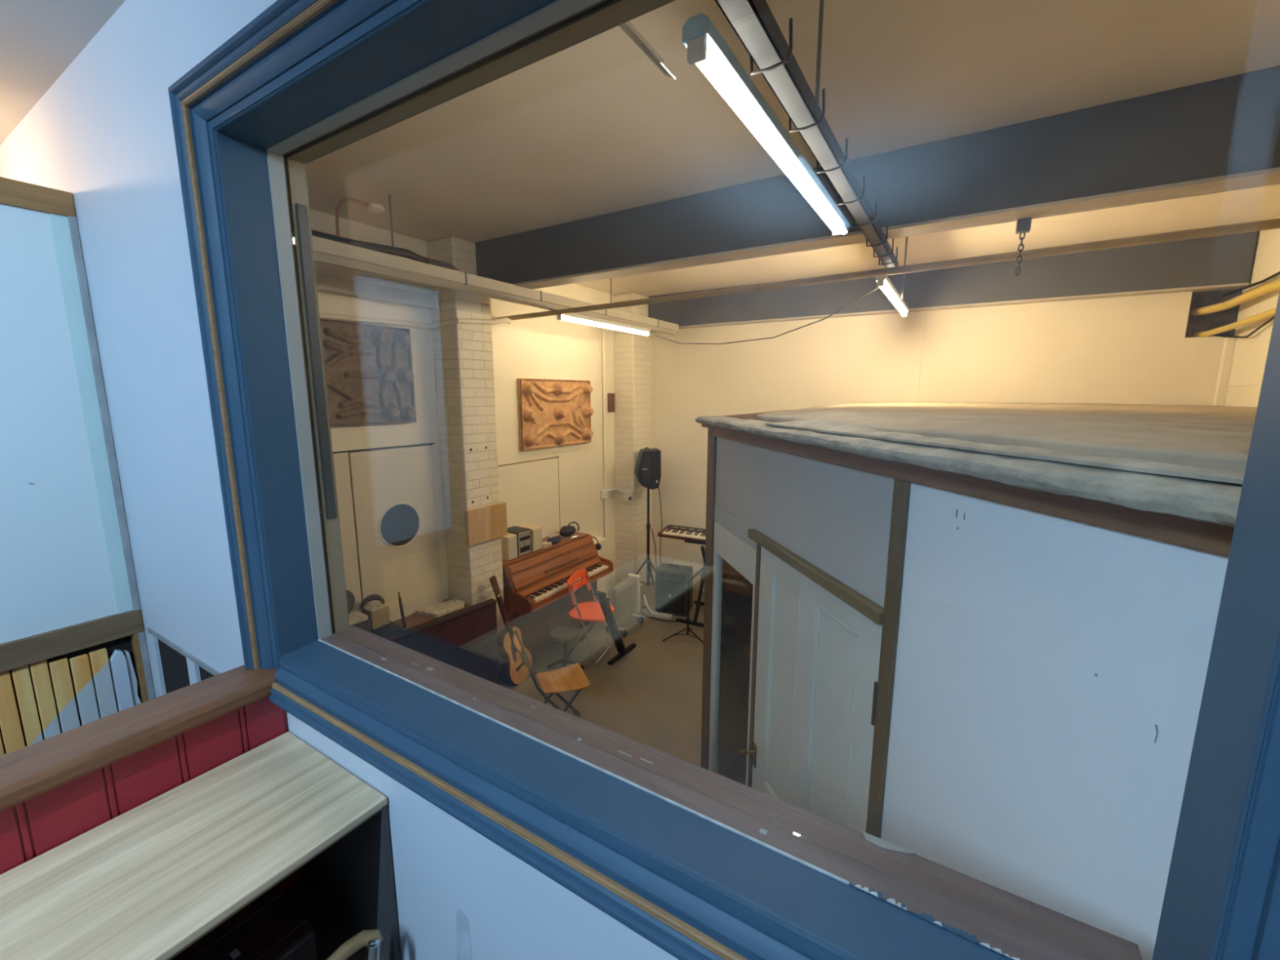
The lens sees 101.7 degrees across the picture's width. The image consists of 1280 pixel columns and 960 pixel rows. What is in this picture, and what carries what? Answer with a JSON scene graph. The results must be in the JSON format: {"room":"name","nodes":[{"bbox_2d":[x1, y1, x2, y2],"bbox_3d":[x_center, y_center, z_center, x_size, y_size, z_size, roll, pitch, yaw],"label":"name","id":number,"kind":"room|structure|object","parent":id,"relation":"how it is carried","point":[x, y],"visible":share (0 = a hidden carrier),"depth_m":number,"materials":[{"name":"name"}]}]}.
{"room":"studio","nodes":[
{"label":"studio","id":0,"kind":"room"},
{"bbox_2d":[0,0,125,145],"bbox_3d":[-1.488,-1.099,-0.405,7.100,0.100,3.260,6,11,31],"label":"ceiling","id":1,"kind":"structure","parent":0,"point":[40,39],"depth_m":1.65,"materials":[{"name":"paint"}]},
{"bbox_2d":[0,176,155,755],"bbox_3d":[-2.478,0.630,1.617,0.074,3.232,1.380,6,11,31],"label":"window","id":2,"kind":"structure","parent":0,"point":[73,650],"depth_m":1.95,"materials":[{"name":"glass"}]},
{"bbox_2d":[0,664,301,892],"bbox_3d":[-1.719,1.062,0.629,0.173,0.700,2.358,6,11,31],"label":"wall","id":3,"kind":"structure","parent":0,"point":[55,789],"depth_m":1.26,"materials":[{"name":"red paint"}]},
{"bbox_2d":[280,877,386,959],"bbox_3d":[-0.233,1.691,-0.732,4.150,0.100,3.260,6,11,31],"label":"floor","id":4,"kind":"structure","parent":0,"point":[331,931],"depth_m":1.50,"materials":[{"name":"black"}]},
{"bbox_2d":[0,731,400,959],"bbox_3d":[-1.306,1.144,0.740,0.495,0.501,1.756,6,11,31],"label":"shelf unit","id":5,"kind":"object","parent":4,"relation":"on","point":[150,881],"visible":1,"depth_m":1.17,"materials":[{"name":"brown wood"}]},
{"bbox_2d":[170,888,317,959],"bbox_3d":[-1.074,1.223,1.206,0.350,0.194,0.460,6,11,31],"label":"equipment case","id":6,"kind":"object","parent":4,"relation":"on","point":[268,927],"visible":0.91,"depth_m":1.28,"materials":[{"name":"black plastic"}]},
{"bbox_2d":[326,928,382,959],"bbox_3d":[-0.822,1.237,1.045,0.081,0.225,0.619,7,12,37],"label":"bentwood chair","id":7,"kind":"object","parent":4,"relation":"on","point":[371,939],"visible":1,"depth_m":1.23,"materials":[{"name":"beige wood"}]},
{"bbox_2d":[0,0,679,959],"bbox_3d":[-0.580,0.439,1.339,7.100,3.700,0.211,6,11,31],"label":"wall","id":8,"kind":"structure","parent":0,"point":[102,134],"depth_m":1.62,"materials":[{"name":"white paint"}]},
{"bbox_2d":[157,639,213,693],"bbox_3d":[-1.585,1.416,2.035,0.965,1.545,0.018,6,11,31],"label":"wall","id":9,"kind":"structure","parent":8,"relation":"attached to","point":[174,664],"depth_m":2.10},
{"bbox_2d":[455,907,471,959],"bbox_3d":[-0.415,1.145,1.233,0.070,0.300,0.001,6,11,31],"label":"wall stain","id":10,"kind":"structure","parent":8,"relation":"attached to","point":[463,938],"depth_m":1.22,"materials":[{"name":"paint"}]},
{"bbox_2d":[168,0,1279,959],"bbox_3d":[-0.205,-0.107,0.993,2.110,1.618,0.278,6,11,31],"label":"window","id":11,"kind":"structure","parent":8,"relation":"attached to","point":[700,863],"depth_m":1.00,"materials":[{"name":"blue wood"}]},
{"bbox_2d":[295,203,336,519],"bbox_3d":[-0.958,-0.330,1.546,0.008,0.910,0.029,6,11,31],"label":"strip","id":12,"kind":"object","parent":11,"relation":"attached to","point":[301,210],"visible":1,"depth_m":1.54,"materials":[{"name":"black plastic"}]},
{"bbox_2d":[309,208,616,600],"bbox_3d":[-1.414,-0.146,4.942,0.166,3.685,5.125,6,11,31],"label":"wall","id":13,"kind":"structure","parent":0,"point":[547,347],"depth_m":5.12,"materials":[{"name":"beige paint"}]},
{"bbox_2d":[320,318,416,426],"bbox_3d":[-1.987,-0.747,3.680,0.097,0.710,0.860,6,11,31],"label":"acoustic panel","id":14,"kind":"object","parent":13,"relation":"attached to","point":[369,369],"visible":0.82,"depth_m":3.74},
{"bbox_2d":[315,272,437,309],"bbox_3d":[-2.150,-1.276,3.323,0.100,0.100,1.945,6,11,31],"label":"lintel","id":15,"kind":"object","parent":13,"relation":"attached to","point":[329,284],"visible":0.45,"depth_m":3.68,"materials":[{"name":"white paint"}]},
{"bbox_2d":[333,443,442,622],"bbox_3d":[-1.915,0.793,4.103,0.044,2.105,0.860,6,11,31],"label":"door","id":16,"kind":"structure","parent":13,"relation":"in","point":[386,498],"depth_m":4.00,"materials":[{"name":"beige paint"}]},
{"bbox_2d":[319,312,511,329],"bbox_3d":[-1.855,-1.181,3.734,0.330,0.178,2.242,9,13,42],"label":"pipe","id":17,"kind":"object","parent":13,"relation":"attached to","point":[326,316],"visible":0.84,"depth_m":4.00,"materials":[{"name":"beige metal"}]},
{"bbox_2d":[517,377,593,450],"bbox_3d":[-0.846,-0.711,5.530,0.127,0.700,1.105,6,11,31],"label":"acoustic panel","id":18,"kind":"object","parent":13,"relation":"attached to","point":[552,412],"visible":1,"depth_m":5.46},
{"bbox_2d":[592,536,608,602],"bbox_3d":[-0.563,1.109,6.262,0.159,0.780,0.380,6,11,31],"label":"boxed pipework","id":19,"kind":"object","parent":13,"relation":"attached to","point":[602,584],"visible":0.2,"depth_m":6.29,"materials":[{"name":"beige paint"}]},
{"bbox_2d":[602,330,606,537],"bbox_3d":[-0.430,-0.158,6.388,0.030,3.240,0.032,6,11,31],"label":"pipe","id":20,"kind":"object","parent":13,"relation":"attached to","point":[603,331],"visible":0.66,"depth_m":6.30,"materials":[{"name":"beige metal"}]},
{"bbox_2d":[607,393,614,412],"bbox_3d":[-0.354,-0.950,6.401,0.019,0.230,0.130,6,11,31],"label":"plate","id":21,"kind":"object","parent":13,"relation":"attached to","point":[611,397],"visible":1,"depth_m":6.38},
{"bbox_2d":[426,235,505,671],"bbox_3d":[-1.455,-0.066,4.460,0.310,3.685,0.360,6,11,31],"label":"pillar","id":22,"kind":"structure","parent":0,"point":[463,353],"depth_m":4.28,"materials":[{"name":"brick"}]},
{"bbox_2d":[464,502,507,546],"bbox_3d":[-1.304,0.368,4.434,0.043,0.295,0.425,6,11,31],"label":"plywood board","id":23,"kind":"object","parent":22,"relation":"attached to","point":[487,522],"visible":1,"depth_m":4.40,"materials":[{"name":"brown wood"}]},
{"bbox_2d":[499,580,746,784],"bbox_3d":[0.961,1.955,3.829,6.000,0.100,5.100,6,11,31],"label":"floor","id":24,"kind":"structure","parent":0,"point":[651,695],"depth_m":4.56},
{"bbox_2d":[392,599,470,630],"bbox_3d":[-1.893,1.513,3.928,0.364,0.740,1.390,6,11,31],"label":"desk","id":25,"kind":"object","parent":24,"relation":"on","point":[413,620],"visible":0.07,"depth_m":4.13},
{"bbox_2d":[348,610,371,632],"bbox_3d":[-2.060,1.070,3.718,0.182,0.200,0.185,6,11,31],"label":"storage box","id":26,"kind":"object","parent":25,"relation":"on","point":[357,619],"visible":0.37,"depth_m":3.70,"materials":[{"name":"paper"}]},
{"bbox_2d":[346,590,355,613],"bbox_3d":[-2.130,0.869,3.678,0.090,0.200,0.200,6,11,31],"label":"cushion","id":27,"kind":"object","parent":26,"relation":"on","point":[350,597],"visible":0.21,"depth_m":3.71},
{"bbox_2d":[370,621,403,637],"bbox_3d":[-1.920,1.119,3.883,0.285,0.050,0.188,8,12,39],"label":"case","id":28,"kind":"object","parent":25,"relation":"on","point":[389,628],"visible":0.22,"depth_m":3.83,"materials":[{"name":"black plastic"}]},
{"bbox_2d":[361,601,390,629],"bbox_3d":[-1.982,1.014,3.907,0.134,0.149,0.144,6,11,31],"label":"cardboard box","id":29,"kind":"object","parent":28,"relation":"on","point":[378,613],"visible":0.8,"depth_m":3.87,"materials":[{"name":"cardboard"}]},
{"bbox_2d":[360,594,385,608],"bbox_3d":[-1.976,0.891,3.848,0.168,0.089,0.044,-9,13,-43],"label":"headphones","id":30,"kind":"object","parent":29,"relation":"on","point":[373,597],"visible":1,"depth_m":3.83,"materials":[{"name":"black plastic"}]},
{"bbox_2d":[398,591,406,628],"bbox_3d":[-1.806,0.987,3.954,0.043,0.290,0.026,-9,13,-44],"label":"rod","id":31,"kind":"object","parent":25,"relation":"on","point":[402,611],"visible":0.98,"depth_m":3.95,"materials":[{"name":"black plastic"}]},
{"bbox_2d":[415,598,464,617],"bbox_3d":[-1.624,1.062,4.293,0.370,0.030,0.203,-9,13,-43],"label":"magazine","id":32,"kind":"object","parent":25,"relation":"on","point":[441,609],"visible":1,"depth_m":4.26,"materials":[{"name":"paper"}]},
{"bbox_2d":[382,598,499,684],"bbox_3d":[-1.688,1.486,3.892,0.300,0.805,1.461,7,12,38],"label":"screen","id":33,"kind":"object","parent":24,"relation":"on","point":[465,639],"visible":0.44,"depth_m":4.15,"materials":[{"name":"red fabric"}]},
{"bbox_2d":[488,575,532,684],"bbox_3d":[-1.125,1.299,4.577,0.225,0.992,0.341,4,10,20],"label":"acoustic guitar","id":34,"kind":"object","parent":24,"relation":"on","point":[513,670],"visible":0.84,"depth_m":4.49,"materials":[{"name":"brown wood"}]},
{"bbox_2d":[513,630,591,716],"bbox_3d":[-0.641,1.502,3.788,0.513,0.798,0.362,-4,10,-22],"label":"folding chair","id":35,"kind":"object","parent":24,"relation":"on","point":[571,677],"visible":0.94,"depth_m":3.77,"materials":[{"name":"brown wood"}]},
{"bbox_2d":[502,531,613,658],"bbox_3d":[-0.878,1.160,5.304,0.585,0.990,1.304,6,11,31],"label":"upright piano","id":36,"kind":"object","parent":24,"relation":"on","point":[537,600],"visible":0.76,"depth_m":5.08,"materials":[{"name":"brown wood"}]},
{"bbox_2d":[501,533,517,560],"bbox_3d":[-1.270,0.616,4.867,0.229,0.225,0.120,6,11,31],"label":"speaker","id":37,"kind":"object","parent":36,"relation":"on","point":[508,542],"visible":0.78,"depth_m":4.79},
{"bbox_2d":[507,535,517,559],"bbox_3d":[-1.177,0.625,4.810,0.010,0.213,0.108,6,11,31],"label":"grille","id":38,"kind":"object","parent":37,"relation":"attached to","point":[512,540],"depth_m":4.80,"materials":[{"name":"beige fabric"}]},
{"bbox_2d":[506,525,531,556],"bbox_3d":[-1.183,0.589,4.998,0.237,0.235,0.190,6,11,31],"label":"stereo","id":39,"kind":"object","parent":36,"relation":"on","point":[523,535],"visible":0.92,"depth_m":4.94,"materials":[{"name":"silver plastic"}]},
{"bbox_2d":[516,524,542,551],"bbox_3d":[-1.095,0.570,5.146,0.229,0.225,0.135,6,11,31],"label":"speaker","id":40,"kind":"object","parent":36,"relation":"on","point":[535,531],"visible":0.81,"depth_m":5.08},
{"bbox_2d":[532,527,542,551],"bbox_3d":[-1.002,0.579,5.089,0.010,0.213,0.123,6,11,31],"label":"grille","id":41,"kind":"object","parent":40,"relation":"attached to","point":[536,531],"depth_m":5.08,"materials":[{"name":"beige fabric"}]},
{"bbox_2d":[542,541,551,548],"bbox_3d":[-0.956,0.650,5.242,0.090,0.035,0.139,6,11,31],"label":"book","id":42,"kind":"object","parent":36,"relation":"on","point":[544,544],"visible":0.76,"depth_m":5.22,"materials":[{"name":"paper"}]},
{"bbox_2d":[546,536,561,544],"bbox_3d":[-0.885,0.621,5.353,0.110,0.060,0.192,6,11,31],"label":"pouch","id":43,"kind":"object","parent":36,"relation":"on","point":[555,540],"visible":0.91,"depth_m":5.31,"materials":[{"name":"fabric"}]},
{"bbox_2d":[545,533,559,538],"bbox_3d":[-0.906,0.579,5.390,0.070,0.016,0.140,6,11,31],"label":"gadget","id":44,"kind":"object","parent":43,"relation":"on","point":[552,535],"visible":1,"depth_m":5.36,"materials":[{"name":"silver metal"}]},
{"bbox_2d":[559,521,579,537],"bbox_3d":[-0.762,0.535,5.623,0.155,0.146,0.281,6,11,31],"label":"headphones","id":45,"kind":"object","parent":36,"relation":"on","point":[566,531],"visible":0.99,"depth_m":5.55,"materials":[{"name":"plastic"}]},
{"bbox_2d":[562,535,577,539],"bbox_3d":[-0.733,0.611,5.516,0.192,0.009,0.075,-5,10,-27],"label":"book","id":46,"kind":"object","parent":36,"relation":"on","point":[569,537],"visible":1,"depth_m":5.52,"materials":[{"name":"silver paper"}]},
{"bbox_2d":[591,536,601,550],"bbox_3d":[-0.524,0.702,5.816,0.216,0.145,0.036,6,11,31],"label":"headphones","id":47,"kind":"object","parent":36,"relation":"hanging from","point":[598,546],"visible":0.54,"depth_m":5.77,"materials":[{"name":"black plastic"}]},
{"bbox_2d":[595,543,601,550],"bbox_3d":[-0.464,0.742,5.785,0.076,0.076,0.036,6,11,31],"label":"ear cup","id":48,"kind":"object","parent":47,"relation":"on","point":[598,546],"depth_m":5.77,"materials":[{"name":"black plastic"}]},
{"bbox_2d":[546,625,584,669],"bbox_3d":[-0.687,1.562,4.783,0.285,0.365,0.285,-8,12,-41],"label":"stool","id":49,"kind":"object","parent":24,"relation":"on","point":[564,634],"visible":0.91,"depth_m":4.75,"materials":[{"name":"black metal"}]},
{"bbox_2d":[566,568,614,665],"bbox_3d":[-0.480,1.304,5.023,0.392,0.797,0.410,3,10,17],"label":"folding chair","id":50,"kind":"object","parent":24,"relation":"on","point":[591,611],"visible":0.92,"depth_m":4.98,"materials":[{"name":"red metal"}]},
{"bbox_2d":[594,590,635,665],"bbox_3d":[-0.207,1.337,4.931,0.145,0.757,0.585,6,11,31],"label":"stand","id":51,"kind":"object","parent":24,"relation":"on","point":[603,601],"visible":1,"depth_m":4.86,"materials":[{"name":"black metal"}]},
{"bbox_2d":[604,573,644,636],"bbox_3d":[-0.160,1.338,5.634,0.268,0.528,0.465,5,11,27],"label":"heater","id":52,"kind":"object","parent":24,"relation":"on","point":[625,597],"visible":0.88,"depth_m":5.59,"materials":[{"name":"white metal"}]},
{"bbox_2d":[635,488,655,586],"bbox_3d":[0.170,0.776,6.465,0.610,1.372,0.640,6,11,31],"label":"speaker stand","id":53,"kind":"object","parent":24,"relation":"on","point":[649,572],"visible":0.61,"depth_m":6.47,"materials":[{"name":"black metal"}]},
{"bbox_2d":[634,447,661,489],"bbox_3d":[0.093,-0.149,6.311,0.290,0.503,0.273,-1,9,-8],"label":"speaker","id":54,"kind":"object","parent":53,"relation":"on","point":[647,470],"visible":1,"depth_m":6.19},
{"bbox_2d":[640,453,650,484],"bbox_3d":[0.066,-0.124,6.180,0.123,0.373,0.012,-1,9,-8],"label":"grille","id":55,"kind":"object","parent":54,"relation":"attached to","point":[645,458],"depth_m":6.17,"materials":[{"name":"black metal"}]},
{"bbox_2d":[657,487,662,564],"bbox_3d":[0.324,0.773,6.390,0.095,1.399,0.342,-6,11,-33],"label":"cable","id":56,"kind":"object","parent":54,"relation":"hanging from","point":[658,487],"visible":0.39,"depth_m":6.50,"materials":[{"name":"black plastic"}]},
{"bbox_2d":[651,528,657,568],"bbox_3d":[0.199,1.036,6.435,0.064,0.854,0.193,-3,10,-20],"label":"cable","id":57,"kind":"object","parent":53,"relation":"hanging from","point":[651,529],"visible":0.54,"depth_m":6.48,"materials":[{"name":"black plastic"}]},
{"bbox_2d":[643,594,652,613],"bbox_3d":[0.086,1.445,6.103,0.048,0.149,0.264,-3,10,-18],"label":"cable","id":58,"kind":"object","parent":24,"relation":"on","point":[644,597],"visible":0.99,"depth_m":6.11,"materials":[{"name":"white plastic"}]},
{"bbox_2d":[650,611,672,618],"bbox_3d":[0.246,1.537,5.934,0.240,0.042,0.050,3,10,17],"label":"power strip","id":59,"kind":"object","parent":24,"relation":"on","point":[653,613],"visible":1,"depth_m":5.92,"materials":[{"name":"white plastic"}]},
{"bbox_2d":[640,606,690,622],"bbox_3d":[0.258,1.547,5.956,0.643,0.012,0.261,6,11,31],"label":"cable","id":60,"kind":"object","parent":24,"relation":"on","point":[642,606],"visible":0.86,"depth_m":5.87,"materials":[{"name":"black plastic"}]},
{"bbox_2d":[654,562,693,616],"bbox_3d":[0.393,1.257,6.058,0.380,0.555,0.291,4,10,21],"label":"amplifier","id":61,"kind":"object","parent":24,"relation":"on","point":[668,598],"visible":0.98,"depth_m":5.95,"materials":[{"name":"grey plastic"}]},
{"bbox_2d":[655,577,684,613],"bbox_3d":[0.345,1.319,5.946,0.344,0.390,0.012,4,10,21],"label":"speaker grille","id":62,"kind":"object","parent":61,"relation":"attached to","point":[669,598],"depth_m":5.94,"materials":[{"name":"black fabric"}]},
{"bbox_2d":[662,565,705,644],"bbox_3d":[0.539,1.255,5.339,0.461,0.776,0.461,6,11,31],"label":"music stand","id":63,"kind":"object","parent":24,"relation":"on","point":[687,628],"visible":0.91,"depth_m":5.32,"materials":[{"name":"black metal"}]},
{"bbox_2d":[675,540,705,626],"bbox_3d":[0.746,1.108,5.884,0.480,0.900,0.594,5,10,26],"label":"keyboard stand","id":64,"kind":"object","parent":24,"relation":"on","point":[698,602],"visible":0.41,"depth_m":5.76,"materials":[{"name":"black metal"}]},
{"bbox_2d":[657,524,706,542],"bbox_3d":[0.712,0.620,5.825,1.000,0.078,0.300,5,10,26],"label":"keyboard","id":65,"kind":"object","parent":64,"relation":"on","point":[673,531],"visible":0.53,"depth_m":5.86,"materials":[{"name":"black plastic"}]},
{"bbox_2d":[694,401,1257,959],"bbox_3d":[1.980,0.826,2.899,2.875,2.431,4.970,6,11,31],"label":"cabin","id":66,"kind":"object","parent":24,"relation":"on","point":[975,640],"visible":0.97,"depth_m":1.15,"materials":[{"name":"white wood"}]},
{"bbox_2d":[613,292,652,586],"bbox_3d":[-0.080,-0.431,6.678,0.290,3.685,0.450,6,11,31],"label":"pillar","id":67,"kind":"structure","parent":0,"point":[633,353],"depth_m":6.51,"materials":[{"name":"brick"}]},
{"bbox_2d":[600,488,633,501],"bbox_3d":[-0.283,0.195,6.449,0.283,0.165,0.319,6,11,31],"label":"socket","id":68,"kind":"object","parent":67,"relation":"attached to","point":[628,495],"visible":1,"depth_m":6.49,"materials":[{"name":"white plastic"}]},
{"bbox_2d":[305,0,1279,297],"bbox_3d":[0.978,-1.784,3.242,6.000,0.100,5.235,6,11,31],"label":"ceiling","id":69,"kind":"structure","parent":0,"point":[618,118],"depth_m":2.21,"materials":[{"name":"paint"}]},
{"bbox_2d":[366,203,384,213],"bbox_3d":[-1.684,-1.726,3.318,0.100,0.040,0.100,6,11,31],"label":"ceiling rose","id":70,"kind":"object","parent":69,"relation":"attached to","point":[375,208],"visible":0.98,"depth_m":3.29,"materials":[{"name":"beige paint"}]},
{"bbox_2d":[335,198,368,237],"bbox_3d":[-1.766,-1.555,3.225,0.035,0.343,0.212,8,12,40],"label":"conduit","id":71,"kind":"object","parent":70,"relation":"attached to","point":[341,201],"visible":0.81,"depth_m":3.15,"materials":[{"name":"metal"}]},
{"bbox_2d":[388,195,394,246],"bbox_3d":[-1.512,-1.556,3.167,0.011,0.325,0.011,-7,11,-35],"label":"rod","id":72,"kind":"object","parent":69,"relation":"hanging from","point":[389,198],"visible":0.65,"depth_m":3.16,"materials":[{"name":"grey metal"}]},
{"bbox_2d":[610,278,611,302],"bbox_3d":[-0.292,-1.871,5.234,0.011,0.375,0.011,-7,11,-35],"label":"rod","id":73,"kind":"object","parent":69,"relation":"hanging from","point":[611,278],"visible":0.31,"depth_m":5.22,"materials":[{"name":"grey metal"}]},
{"bbox_2d":[814,0,823,104],"bbox_3d":[0.513,-1.231,1.489,0.011,0.423,0.011,-7,11,-35],"label":"rod","id":74,"kind":"object","parent":69,"relation":"hanging from","point":[821,2],"visible":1,"depth_m":1.49,"materials":[{"name":"grey metal"}]},
{"bbox_2d":[714,0,898,267],"bbox_3d":[0.831,-1.131,2.045,0.101,0.091,2.820,6,11,31],"label":"cable tray","id":75,"kind":"object","parent":74,"relation":"hanging from","point":[753,21],"visible":0.97,"depth_m":1.39,"materials":[{"name":"paint"}]},
{"bbox_2d":[682,12,845,235],"bbox_3d":[0.497,-1.026,1.700,0.060,0.080,1.460,6,11,31],"label":"tube light","id":76,"kind":"object","parent":75,"relation":"attached to","point":[706,47],"visible":1,"depth_m":1.33,"materials":[{"name":"white plastic"}]},
{"bbox_2d":[474,66,1279,288],"bbox_3d":[0.902,-1.489,2.897,5.120,0.370,0.176,6,11,31],"label":"ceiling beam","id":77,"kind":"structure","parent":69,"relation":"attached to","point":[1222,135],"depth_m":2.42,"materials":[{"name":"grey paint"}]},
{"bbox_2d":[311,229,461,271],"bbox_3d":[-1.805,-1.446,3.281,0.172,0.154,2.012,7,12,36],"label":"conduit pipe","id":78,"kind":"object","parent":77,"relation":"attached to","point":[455,268],"visible":0.12,"depth_m":3.72,"materials":[{"name":"grey metal"}]},
{"bbox_2d":[311,235,678,334],"bbox_3d":[-0.833,-1.463,4.210,0.086,0.122,4.800,6,11,31],"label":"beam","id":79,"kind":"structure","parent":77,"relation":"attached to","point":[326,251],"depth_m":3.48,"materials":[{"name":"paint"}]},
{"bbox_2d":[311,230,426,262],"bbox_3d":[-1.698,-1.309,2.754,0.055,0.066,1.303,6,11,31],"label":"cable bundle","id":80,"kind":"object","parent":79,"relation":"on","point":[394,251],"visible":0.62,"depth_m":3.01,"materials":[{"name":"black plastic"}]},
{"bbox_2d":[426,258,453,270],"bbox_3d":[-1.315,-1.410,3.413,0.045,0.034,0.200,6,11,31],"label":"box","id":81,"kind":"object","parent":79,"relation":"on","point":[429,261],"visible":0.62,"depth_m":3.39,"materials":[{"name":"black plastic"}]},
{"bbox_2d":[556,313,650,336],"bbox_3d":[-0.302,-1.512,5.073,0.060,0.080,1.500,6,11,31],"label":"tube light","id":82,"kind":"object","parent":79,"relation":"attached to","point":[574,317],"visible":0.82,"depth_m":4.96,"materials":[{"name":"white plastic"}]},
{"bbox_2d":[495,217,1279,319],"bbox_3d":[0.989,-1.267,3.354,5.390,0.113,0.062,6,11,31],"label":"conduit pipe","id":83,"kind":"object","parent":79,"relation":"attached to","point":[1273,224],"visible":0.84,"depth_m":2.88,"materials":[{"name":"beige metal"}]},
{"bbox_2d":[1014,217,1031,275],"bbox_3d":[1.822,-1.117,2.490,0.056,0.257,0.064,6,11,31],"label":"hanging chain","id":84,"kind":"object","parent":77,"relation":"hanging from","point":[1023,225],"visible":0.95,"depth_m":2.46,"materials":[{"name":"grey metal"}]},
{"bbox_2d":[1221,271,1279,297],"bbox_3d":[3.734,-1.238,2.726,0.069,0.097,2.842,5,11,30],"label":"cable","id":85,"kind":"object","parent":77,"relation":"attached to","point":[1277,273],"visible":1,"depth_m":3.64,"materials":[{"name":"black plastic"}]},
{"bbox_2d":[875,236,908,316],"bbox_3d":[1.944,-1.584,3.901,0.095,0.508,1.550,6,11,31],"label":"tube light","id":86,"kind":"object","parent":69,"relation":"hanging from","point":[884,282],"depth_m":3.80,"materials":[{"name":"white plastic"}]},
{"bbox_2d":[650,286,879,344],"bbox_3d":[0.986,-1.404,4.719,0.223,0.269,2.613,-7,12,-36],"label":"cable","id":87,"kind":"object","parent":86,"relation":"hanging from","point":[878,286],"visible":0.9,"depth_m":4.49,"materials":[{"name":"grey plastic"}]},
{"bbox_2d":[648,231,1257,328],"bbox_3d":[2.309,-1.844,5.138,5.090,0.397,0.136,6,11,31],"label":"ceiling beam","id":88,"kind":"structure","parent":69,"relation":"attached to","point":[1220,262],"depth_m":4.53,"materials":[{"name":"grey paint"}]},
{"bbox_2d":[651,288,1239,591],"bbox_3d":[2.325,-0.247,5.561,5.570,3.685,0.150,6,11,31],"label":"wall","id":89,"kind":"structure","parent":0,"point":[1134,349],"depth_m":5.08,"materials":[{"name":"beige paint"}]},
{"bbox_2d":[913,311,925,402],"bbox_3d":[2.718,-0.003,5.259,0.035,3.300,0.012,6,11,31],"label":"trim","id":90,"kind":"structure","parent":89,"relation":"attached to","point":[923,313],"depth_m":5.06,"materials":[{"name":"beige paint"}]},
{"bbox_2d":[1184,289,1242,337],"bbox_3d":[4.556,-1.301,4.094,0.430,0.440,0.020,6,11,31],"label":"wall niche","id":91,"kind":"object","parent":89,"relation":"attached to","point":[1205,322],"visible":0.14,"depth_m":4.11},
{"bbox_2d":[1224,216,1279,407],"bbox_3d":[3.274,0.337,2.006,0.150,3.685,4.985,6,11,31],"label":"wall","id":92,"kind":"structure","parent":0,"point":[1250,353],"depth_m":3.68,"materials":[{"name":"beige paint"}]},
{"bbox_2d":[1193,307,1275,337],"bbox_3d":[3.261,-0.862,2.096,0.119,0.140,4.784,5,11,30],"label":"gas pipe","id":93,"kind":"object","parent":92,"relation":"attached to","point":[1270,313],"visible":0.91,"depth_m":3.67,"materials":[{"name":"yellow metal"}]},
{"bbox_2d":[1213,315,1275,337],"bbox_3d":[3.751,-0.976,2.796,0.098,0.232,2.905,5,11,29],"label":"cable","id":94,"kind":"object","parent":93,"relation":"hanging from","point":[1273,317],"visible":0.77,"depth_m":3.65,"materials":[{"name":"black plastic"}]},
{"bbox_2d":[1191,279,1279,315],"bbox_3d":[3.258,-1.013,2.076,0.160,0.101,4.788,5,11,30],"label":"gas pipe","id":95,"kind":"object","parent":92,"relation":"attached to","point":[1273,286],"visible":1,"depth_m":3.66,"materials":[{"name":"yellow metal"}]},
{"bbox_2d":[1213,337,1262,405],"bbox_3d":[4.314,0.405,3.918,0.050,2.930,0.700,6,11,31],"label":"trim","id":96,"kind":"structure","parent":92,"relation":"attached to","point":[1228,346],"depth_m":3.98,"materials":[{"name":"beige paint"}]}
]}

